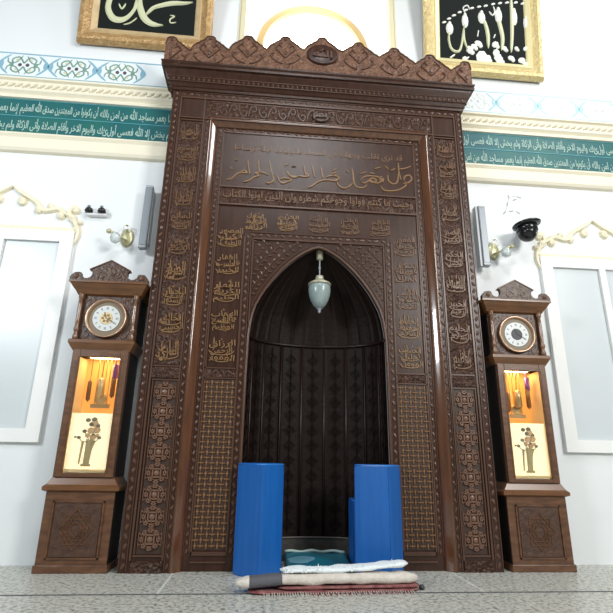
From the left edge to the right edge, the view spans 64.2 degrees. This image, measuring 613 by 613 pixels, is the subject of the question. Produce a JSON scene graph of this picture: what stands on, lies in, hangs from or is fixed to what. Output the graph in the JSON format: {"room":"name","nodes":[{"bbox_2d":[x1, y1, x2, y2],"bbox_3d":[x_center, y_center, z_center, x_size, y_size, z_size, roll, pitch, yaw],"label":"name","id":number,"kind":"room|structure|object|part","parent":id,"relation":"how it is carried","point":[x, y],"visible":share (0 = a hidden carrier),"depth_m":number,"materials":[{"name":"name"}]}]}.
{"room":"mosque","nodes":[
{"label":"mosque","id":0,"kind":"room"},
{"bbox_2d":[0,0,612,565],"bbox_3d":[0.097,-1.638,4.910,10.400,7.620,0.200,2,-18,-5],"label":"wall","id":1,"kind":"structure","parent":0,"point":[577,35],"depth_m":4.50,"materials":[{"name":"white paint"}]},
{"bbox_2d":[0,227,74,441],"bbox_3d":[-2.632,0.171,3.952,1.200,1.770,0.040,2,-18,-5],"label":"window","id":2,"kind":"structure","parent":1,"relation":"in","point":[35,264],"depth_m":4.01,"materials":[{"name":"grey glass"}]},
{"bbox_2d":[0,185,82,245],"bbox_3d":[-2.616,-0.818,4.264,1.291,0.546,0.040,2,-18,-5],"label":"ornament","id":3,"kind":"object","parent":1,"relation":"attached to","point":[74,210],"visible":1,"depth_m":4.30,"materials":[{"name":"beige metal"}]},
{"bbox_2d":[0,51,166,87],"bbox_3d":[-3.053,-2.356,4.716,3.634,0.285,0.015,2,-18,-5],"label":"tile band","id":4,"kind":"object","parent":1,"relation":"attached to","point":[11,63],"visible":1,"depth_m":4.78,"materials":[{"name":"white"}]},
{"bbox_2d":[0,131,167,162],"bbox_3d":[-3.065,-1.524,4.437,3.634,0.200,0.050,2,-18,-5],"label":"trim","id":5,"kind":"structure","parent":1,"relation":"attached to","point":[10,141],"depth_m":4.51,"materials":[{"name":"beige paint"}]},
{"bbox_2d":[0,97,170,141],"bbox_3d":[-3.062,-1.798,4.539,3.634,0.385,0.016,2,-18,-5],"label":"band","id":6,"kind":"object","parent":1,"relation":"attached to","point":[16,115],"visible":0.94,"depth_m":4.62,"materials":[{"name":"teal paint"}]},
{"bbox_2d":[0,75,172,109],"bbox_3d":[-3.056,-2.099,4.616,3.634,0.235,0.055,2,-18,-5],"label":"trim","id":7,"kind":"structure","parent":1,"relation":"attached to","point":[19,87],"depth_m":4.68,"materials":[{"name":"beige paint"}]},
{"bbox_2d":[85,205,106,217],"bbox_3d":[-1.864,-0.851,4.323,0.186,0.095,0.086,2,-18,-5],"label":"camera","id":8,"kind":"object","parent":1,"relation":"attached to","point":[101,211],"visible":1,"depth_m":4.30,"materials":[{"name":"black plastic"}]},
{"bbox_2d":[106,224,133,246],"bbox_3d":[-1.621,-0.629,4.246,0.120,0.220,0.222,-7,-19,24],"label":"wall light","id":9,"kind":"object","parent":1,"relation":"attached to","point":[126,238],"visible":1,"depth_m":4.28,"materials":[{"name":"gold metal"}]},
{"bbox_3d":[-1.627,-0.661,4.228,0.191,0.171,0.075,16,-23,-39],"label":"arm","id":10,"kind":"part","parent":9,"relation":"part of","materials":[{"name":"gold metal"}]},
{"bbox_2d":[76,0,213,50],"bbox_3d":[-1.601,-3.331,5.002,1.310,1.486,0.275,2,-18,-5],"label":"calligraphy","id":11,"kind":"object","parent":1,"relation":"attached to","point":[137,24],"visible":1,"depth_m":4.93,"materials":[{"name":"gold metal"}]},
{"bbox_3d":[-1.603,-3.328,5.025,0.990,1.190,0.020,2,-10,-5],"label":"velvet panel","id":12,"kind":"part","parent":11,"relation":"part of","materials":[{"name":"black fabric"}]},
{"bbox_2d":[138,185,155,249],"bbox_3d":[-1.395,-0.755,4.168,0.076,0.690,0.349,2,-18,-5],"label":"speaker","id":13,"kind":"object","parent":1,"relation":"attached to","point":[150,195],"visible":1,"depth_m":4.16},
{"bbox_2d":[237,0,248,40],"bbox_3d":[-0.662,-3.407,5.276,0.090,2.850,0.020,2,-18,-5],"label":"trim","id":14,"kind":"structure","parent":1,"relation":"attached to","point":[245,4],"depth_m":5.15,"materials":[{"name":"beige metal"}]},
{"bbox_2d":[386,0,396,50],"bbox_3d":[0.931,-3.339,5.408,0.090,2.850,0.020,2,-18,-5],"label":"trim","id":15,"kind":"structure","parent":1,"relation":"attached to","point":[390,5],"depth_m":5.32,"materials":[{"name":"beige metal"}]},
{"bbox_2d":[472,206,490,268],"bbox_3d":[1.641,-0.640,4.476,0.088,0.677,0.252,2,-18,-5],"label":"speaker","id":16,"kind":"object","parent":1,"relation":"attached to","point":[478,212],"visible":1,"depth_m":4.47},
{"bbox_2d":[478,206,490,263],"bbox_3d":[1.649,-0.664,4.526,0.062,0.586,0.004,2,-18,-5],"label":"grille","id":17,"kind":"object","parent":16,"relation":"attached to","point":[483,246],"depth_m":4.52,"materials":[{"name":"grey metal"}]},
{"bbox_2d":[422,0,543,82],"bbox_3d":[1.909,-3.182,5.294,1.310,1.486,0.275,2,-18,-5],"label":"calligraphy","id":18,"kind":"object","parent":1,"relation":"attached to","point":[499,39],"visible":0.99,"depth_m":5.25,"materials":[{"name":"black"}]},
{"bbox_3d":[1.906,-3.178,5.317,0.990,1.190,0.020,2,-10,-5],"label":"velvet panel","id":19,"kind":"part","parent":18,"relation":"part of","materials":[{"name":"black fabric"}]},
{"bbox_2d":[489,238,513,259],"bbox_3d":[1.810,-0.541,4.549,0.118,0.220,0.224,13,-21,-34],"label":"wall light","id":20,"kind":"object","parent":1,"relation":"attached to","point":[494,252],"visible":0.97,"depth_m":4.58,"materials":[{"name":"gold metal"}]},
{"bbox_3d":[1.822,-0.572,4.532,0.191,0.171,0.075,-10,-20,30],"label":"arm","id":21,"kind":"part","parent":20,"relation":"part of","materials":[{"name":"gold metal"}]},
{"bbox_2d":[503,195,520,213],"bbox_3d":[2.017,-0.999,4.788,0.220,0.232,0.002,2,-18,-5],"label":"painted motif","id":22,"kind":"object","parent":1,"relation":"attached to","point":[504,212],"visible":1,"depth_m":4.79,"materials":[{"name":"grey paint"}]},
{"bbox_2d":[512,217,540,241],"bbox_3d":[2.041,-0.698,4.540,0.254,0.218,0.298,2,-18,-5],"label":"dome camera","id":23,"kind":"object","parent":1,"relation":"attached to","point":[526,230],"visible":1,"depth_m":4.45,"materials":[{"name":"black plastic"}]},
{"bbox_3d":[2.044,-0.759,4.537,0.256,0.028,0.256,-5,-17,-7],"label":"mounting plate","id":24,"kind":"part","parent":23,"relation":"part of","materials":[{"name":"black plastic"}]},
{"bbox_2d":[461,111,612,142],"bbox_3d":[3.283,-1.830,5.143,3.634,0.235,0.055,2,-18,-5],"label":"trim","id":25,"kind":"structure","parent":1,"relation":"attached to","point":[478,122],"depth_m":5.06,"materials":[{"name":"beige paint"}]},
{"bbox_2d":[462,131,612,172],"bbox_3d":[3.276,-1.529,5.066,3.634,0.385,0.016,2,-18,-5],"label":"band","id":26,"kind":"object","parent":1,"relation":"attached to","point":[481,148],"visible":0.91,"depth_m":4.99,"materials":[{"name":"teal paint"}]},
{"bbox_2d":[463,90,612,121],"bbox_3d":[3.285,-2.087,5.243,3.634,0.285,0.015,2,-18,-5],"label":"tile band","id":27,"kind":"object","parent":1,"relation":"attached to","point":[480,100],"visible":0.89,"depth_m":5.17,"materials":[{"name":"white tile"}]},
{"bbox_2d":[465,163,612,191],"bbox_3d":[3.273,-1.254,4.964,3.634,0.200,0.050,2,-18,-5],"label":"trim","id":28,"kind":"structure","parent":1,"relation":"attached to","point":[475,172],"depth_m":4.88,"materials":[{"name":"beige paint"}]},
{"bbox_2d":[532,220,612,269],"bbox_3d":[2.800,-0.588,4.715,1.291,0.546,0.040,2,-18,-5],"label":"ornament","id":29,"kind":"object","parent":1,"relation":"attached to","point":[603,234],"visible":0.99,"depth_m":4.69,"materials":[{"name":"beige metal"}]},
{"bbox_2d":[539,256,612,452],"bbox_3d":[2.784,0.401,4.403,1.200,1.770,0.040,2,-18,-5],"label":"window","id":30,"kind":"structure","parent":1,"relation":"in","point":[579,314],"depth_m":4.39,"materials":[{"name":"grey glass"}]},
{"bbox_2d":[0,562,612,612],"bbox_3d":[0.416,0.800,-0.177,10.400,0.120,8.470,2,-18,-5],"label":"floor","id":31,"kind":"structure","parent":0,"point":[14,580],"depth_m":2.85,"materials":[{"name":"stone"}]},
{"bbox_2d":[31,260,149,573],"bbox_3d":[-1.587,0.749,3.715,0.604,2.256,0.338,2,-18,-5],"label":"grandfather clock","id":32,"kind":"object","parent":31,"relation":"on","point":[80,529],"visible":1,"depth_m":3.59,"materials":[{"name":"brown wood"}]},
{"bbox_3d":[-1.592,1.538,3.364,0.310,0.340,0.006,2,-18,-5],"label":"panel","id":33,"kind":"part","parent":32,"relation":"part of","materials":[{"name":"brown wood"}]},
{"bbox_3d":[-1.598,1.295,3.569,0.524,0.097,0.288,2,-18,-5],"label":"waist moulding","id":34,"kind":"part","parent":32,"relation":"part of","materials":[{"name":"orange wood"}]},
{"bbox_3d":[-1.579,0.772,3.606,0.410,0.922,0.016,2,-18,-5],"label":"door","id":35,"kind":"part","parent":32,"relation":"part of","materials":[{"name":"brown wood"}]},
{"bbox_3d":[-1.580,0.787,3.603,0.296,0.838,0.003,2,-18,-5],"label":"glass pane","id":36,"kind":"part","parent":32,"relation":"part of","materials":[{"name":"white"}]},
{"bbox_3d":[-1.582,0.340,3.864,0.492,0.093,0.300,2,-18,-5],"label":"hood moulding","id":37,"kind":"part","parent":32,"relation":"part of","materials":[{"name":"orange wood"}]},
{"bbox_3d":[-1.570,0.096,3.837,0.292,0.292,0.014,2,-18,-5],"label":"dial plate","id":38,"kind":"part","parent":32,"relation":"part of","materials":[{"name":"white"}]},
{"bbox_3d":[-1.574,-0.104,3.987,0.604,0.104,0.332,2,-18,-5],"label":"hood cornice","id":39,"kind":"part","parent":32,"relation":"part of","materials":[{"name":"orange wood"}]},
{"bbox_2d":[73,296,146,347],"bbox_3d":[-1.581,0.127,3.957,0.475,0.375,0.251,2,-18,-5],"label":"hood","id":40,"kind":"object","parent":32,"relation":"attached to","point":[106,317],"depth_m":3.84,"materials":[{"name":"brown wood"}]},
{"bbox_3d":[-1.369,1.575,3.519,0.002,0.470,0.258,2,-18,-5],"label":"panel","id":41,"kind":"part","parent":32,"relation":"part of","materials":[{"name":"black wood"}]},
{"bbox_3d":[-1.380,0.822,3.759,0.002,0.910,0.248,2,-18,-5],"label":"panel","id":42,"kind":"part","parent":32,"relation":"part of","materials":[{"name":"black wood"}]},
{"bbox_2d":[156,573,173,593],"bbox_3d":[-0.889,1.744,3.079,0.012,0.003,0.540,2,-18,-5],"label":"trim","id":43,"kind":"structure","parent":31,"relation":"on","point":[163,585],"depth_m":3.04,"materials":[{"name":"grey stone"}]},
{"bbox_2d":[233,463,283,576],"bbox_3d":[-0.334,1.488,3.450,0.240,0.727,0.240,-13,-22,38],"label":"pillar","id":44,"kind":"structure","parent":31,"relation":"on","point":[259,502],"depth_m":3.37,"materials":[{"name":"blue plastic"}]},
{"bbox_2d":[0,591,612,595],"bbox_3d":[0.122,1.702,2.895,10.400,0.003,0.024,2,-18,-5],"label":"trim","id":45,"kind":"structure","parent":31,"relation":"on","point":[526,591],"depth_m":2.86,"materials":[{"name":"grey tile"}]},
{"bbox_2d":[116,35,503,573],"bbox_3d":[0.095,-0.307,4.259,2.966,4.650,0.588,2,-18,-5],"label":"mihrab","id":46,"kind":"object","parent":31,"relation":"on","point":[277,154],"visible":0.99,"depth_m":4.14,"materials":[{"name":"brown wood"}]},
{"bbox_3d":[-1.097,1.779,3.327,0.210,0.075,0.010,2,-18,-5],"label":"cross rail","id":47,"kind":"part","parent":46,"relation":"part of","materials":[{"name":"brown wood"}]},
{"bbox_3d":[-1.076,0.503,3.730,0.210,0.080,0.010,2,-18,-5],"label":"cross rail","id":48,"kind":"part","parent":46,"relation":"part of","materials":[{"name":"brown wood"}]},
{"bbox_3d":[-1.058,-0.616,4.086,0.196,2.220,0.004,2,-18,-5],"label":"letter panel","id":49,"kind":"part","parent":46,"relation":"part of","materials":[{"name":"brown wood"}]},
{"bbox_3d":[-1.033,-1.817,4.465,0.200,0.190,0.004,2,-18,-5],"label":"corner panel","id":50,"kind":"part","parent":46,"relation":"part of","materials":[{"name":"brown wood"}]},
{"bbox_3d":[-0.672,0.522,3.817,0.236,0.060,0.008,2,-18,-5],"label":"cross rail","id":51,"kind":"part","parent":46,"relation":"part of","materials":[{"name":"brown wood"}]},
{"bbox_3d":[0.099,0.096,3.996,2.032,3.724,0.062,2,-18,-5],"label":"cove moulding","id":52,"kind":"part","parent":46,"relation":"part of","materials":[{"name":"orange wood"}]},
{"bbox_3d":[0.049,1.865,3.700,1.146,0.170,0.340,2,-18,-5],"label":"skirting","id":53,"kind":"part","parent":46,"relation":"part of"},
{"bbox_3d":[0.087,0.679,3.841,1.170,2.518,0.021,2,-18,-5],"label":"arch moulding","id":54,"kind":"part","parent":46,"relation":"part of","materials":[{"name":"brown wood"}]},
{"bbox_3d":[0.114,-0.942,4.354,1.770,0.150,0.004,2,-18,-5],"label":"verse panel","id":55,"kind":"part","parent":46,"relation":"part of","materials":[{"name":"brown wood"}]},
{"bbox_3d":[0.119,-1.295,4.465,1.770,0.540,0.004,2,-18,-5],"label":"title panel","id":56,"kind":"part","parent":46,"relation":"part of","materials":[{"name":"brown wood"}]},
{"bbox_3d":[0.129,-2.029,4.726,2.966,0.247,0.388,2,-18,-5],"label":"cornice","id":57,"kind":"part","parent":46,"relation":"part of","materials":[{"name":"brown wood"}]},
{"bbox_3d":[0.132,-1.768,4.562,2.100,0.190,0.004,2,-18,-5],"label":"frieze panel","id":58,"kind":"part","parent":46,"relation":"part of","materials":[{"name":"brown wood"}]},
{"bbox_2d":[308,250,330,312],"bbox_3d":[0.113,-0.216,4.212,0.200,0.577,0.200,2,-18,-5],"label":"hanging lamp","id":59,"kind":"object","parent":46,"relation":"hanging from","point":[319,288],"visible":1,"depth_m":4.12,"materials":[{"name":"white glass"}]},
{"bbox_3d":[0.110,-0.079,4.169,0.188,0.211,0.188,2,-18,-5],"label":"lamp shade","id":60,"kind":"part","parent":59,"relation":"part of","materials":[{"name":"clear glass"}]},
{"bbox_3d":[0.851,0.587,3.943,0.236,0.060,0.008,2,-18,-5],"label":"cross rail","id":61,"kind":"part","parent":46,"relation":"part of","materials":[{"name":"brown wood"}]},
{"bbox_3d":[1.296,-1.718,4.659,0.200,0.190,0.004,2,-18,-5],"label":"corner panel","id":62,"kind":"part","parent":46,"relation":"part of","materials":[{"name":"brown wood"}]},
{"bbox_3d":[1.282,-0.517,4.280,0.196,2.220,0.004,2,-18,-5],"label":"letter panel","id":63,"kind":"part","parent":46,"relation":"part of","materials":[{"name":"brown wood"}]},
{"bbox_3d":[1.264,0.603,3.924,0.210,0.080,0.010,2,-18,-5],"label":"cross rail","id":64,"kind":"part","parent":46,"relation":"part of","materials":[{"name":"brown wood"}]},
{"bbox_3d":[1.243,1.878,3.522,0.210,0.075,0.010,2,-18,-5],"label":"cross rail","id":65,"kind":"part","parent":46,"relation":"part of","materials":[{"name":"brown wood"}]},
{"bbox_2d":[284,549,353,572],"bbox_3d":[0.079,1.858,3.568,0.463,0.101,0.400,2,-18,-5],"label":"mat","id":66,"kind":"object","parent":31,"relation":"on","point":[313,557],"visible":0.66,"depth_m":3.62,"materials":[{"name":"green fabric"}]},
{"bbox_2d":[248,582,424,597],"bbox_3d":[0.197,1.694,2.943,1.090,0.045,0.215,3,-18,-8],"label":"rug","id":67,"kind":"object","parent":31,"relation":"on","point":[349,588],"visible":0.89,"depth_m":2.90,"materials":[{"name":"red fabric"}]},
{"bbox_2d":[235,570,417,588],"bbox_3d":[0.131,1.654,2.963,1.110,0.075,0.124,3,-18,-8],"label":"rug","id":68,"kind":"object","parent":67,"relation":"on","point":[365,577],"visible":0.97,"depth_m":2.92,"materials":[{"name":"white fabric"}]},
{"bbox_2d":[280,559,407,572],"bbox_3d":[0.236,1.609,3.026,0.800,0.069,0.128,3,-18,-8],"label":"rug","id":69,"kind":"object","parent":68,"relation":"on","point":[336,568],"visible":1,"depth_m":2.99,"materials":[{"name":"white fabric"}]},
{"bbox_2d":[349,498,354,563],"bbox_3d":[0.422,1.719,3.724,0.173,0.475,0.173,2,-18,-5],"label":"foam block","id":70,"kind":"object","parent":31,"relation":"on","point":[351,500],"visible":0.29,"depth_m":3.69,"materials":[{"name":"blue plastic"}]},
{"bbox_2d":[354,464,403,571],"bbox_3d":[0.518,1.518,3.507,0.266,0.730,0.267,-8,-20,27],"label":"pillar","id":71,"kind":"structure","parent":31,"relation":"on","point":[378,515],"depth_m":3.42,"materials":[{"name":"blue plastic"}]},
{"bbox_2d":[451,572,485,591],"bbox_3d":[1.068,1.827,3.242,0.012,0.003,0.540,2,-18,-5],"label":"trim","id":72,"kind":"structure","parent":31,"relation":"on","point":[451,572],"depth_m":3.21,"materials":[{"name":"grey"}]},
{"bbox_2d":[479,280,576,571],"bbox_3d":[1.748,0.891,3.992,0.604,2.256,0.338,2,-18,-5],"label":"grandfather clock","id":73,"kind":"object","parent":31,"relation":"on","point":[533,517],"visible":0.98,"depth_m":3.86,"materials":[{"name":"brown wood"}]},
{"bbox_3d":[1.531,0.946,4.001,0.002,0.910,0.248,2,-18,-5],"label":"panel","id":74,"kind":"part","parent":73,"relation":"part of","materials":[{"name":"black wood"}]},
{"bbox_3d":[1.496,1.697,3.757,0.002,0.470,0.258,2,-18,-5],"label":"panel","id":75,"kind":"part","parent":73,"relation":"part of","materials":[{"name":"black wood"}]},
{"bbox_2d":[479,298,550,367],"bbox_3d":[1.758,0.255,4.196,0.604,0.559,0.332,2,-18,-5],"label":"hood","id":76,"kind":"object","parent":73,"relation":"attached to","point":[511,328],"depth_m":4.11,"materials":[{"name":"brown wood"}]},
{"bbox_3d":[1.766,0.238,4.114,0.292,0.292,0.014,2,-18,-5],"label":"dial plate","id":77,"kind":"part","parent":73,"relation":"part of","materials":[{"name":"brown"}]},
{"bbox_3d":[1.756,0.914,3.884,0.410,0.922,0.016,2,-18,-5],"label":"door","id":78,"kind":"part","parent":73,"relation":"part of","materials":[{"name":"brown wood"}]},
{"bbox_3d":[1.756,0.928,3.881,0.296,0.838,0.003,2,-18,-5],"label":"glass pane","id":79,"kind":"part","parent":73,"relation":"part of","materials":[{"name":"white"}]},
{"bbox_3d":[1.737,1.437,3.846,0.524,0.097,0.288,2,-18,-5],"label":"waist moulding","id":80,"kind":"part","parent":73,"relation":"part of","materials":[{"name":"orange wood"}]},
{"bbox_3d":[1.744,1.680,3.641,0.310,0.340,0.006,2,-18,-5],"label":"panel","id":81,"kind":"part","parent":73,"relation":"part of","materials":[{"name":"brown wood"}]},
{"bbox_2d":[245,0,386,55],"bbox_3d":[0.090,-3.295,5.840,3.000,3.500,0.580,2,-18,-5],"label":"wall","id":82,"kind":"structure","parent":0,"point":[369,16],"depth_m":6.15,"materials":[{"name":"white paint"}]},
{"bbox_2d":[257,6,366,49],"bbox_3d":[0.071,-2.861,5.854,1.390,1.880,0.090,2,-18,-5],"label":"window","id":83,"kind":"structure","parent":82,"relation":"in","point":[304,25],"depth_m":6.06,"materials":[{"name":"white glass"}]}
]}

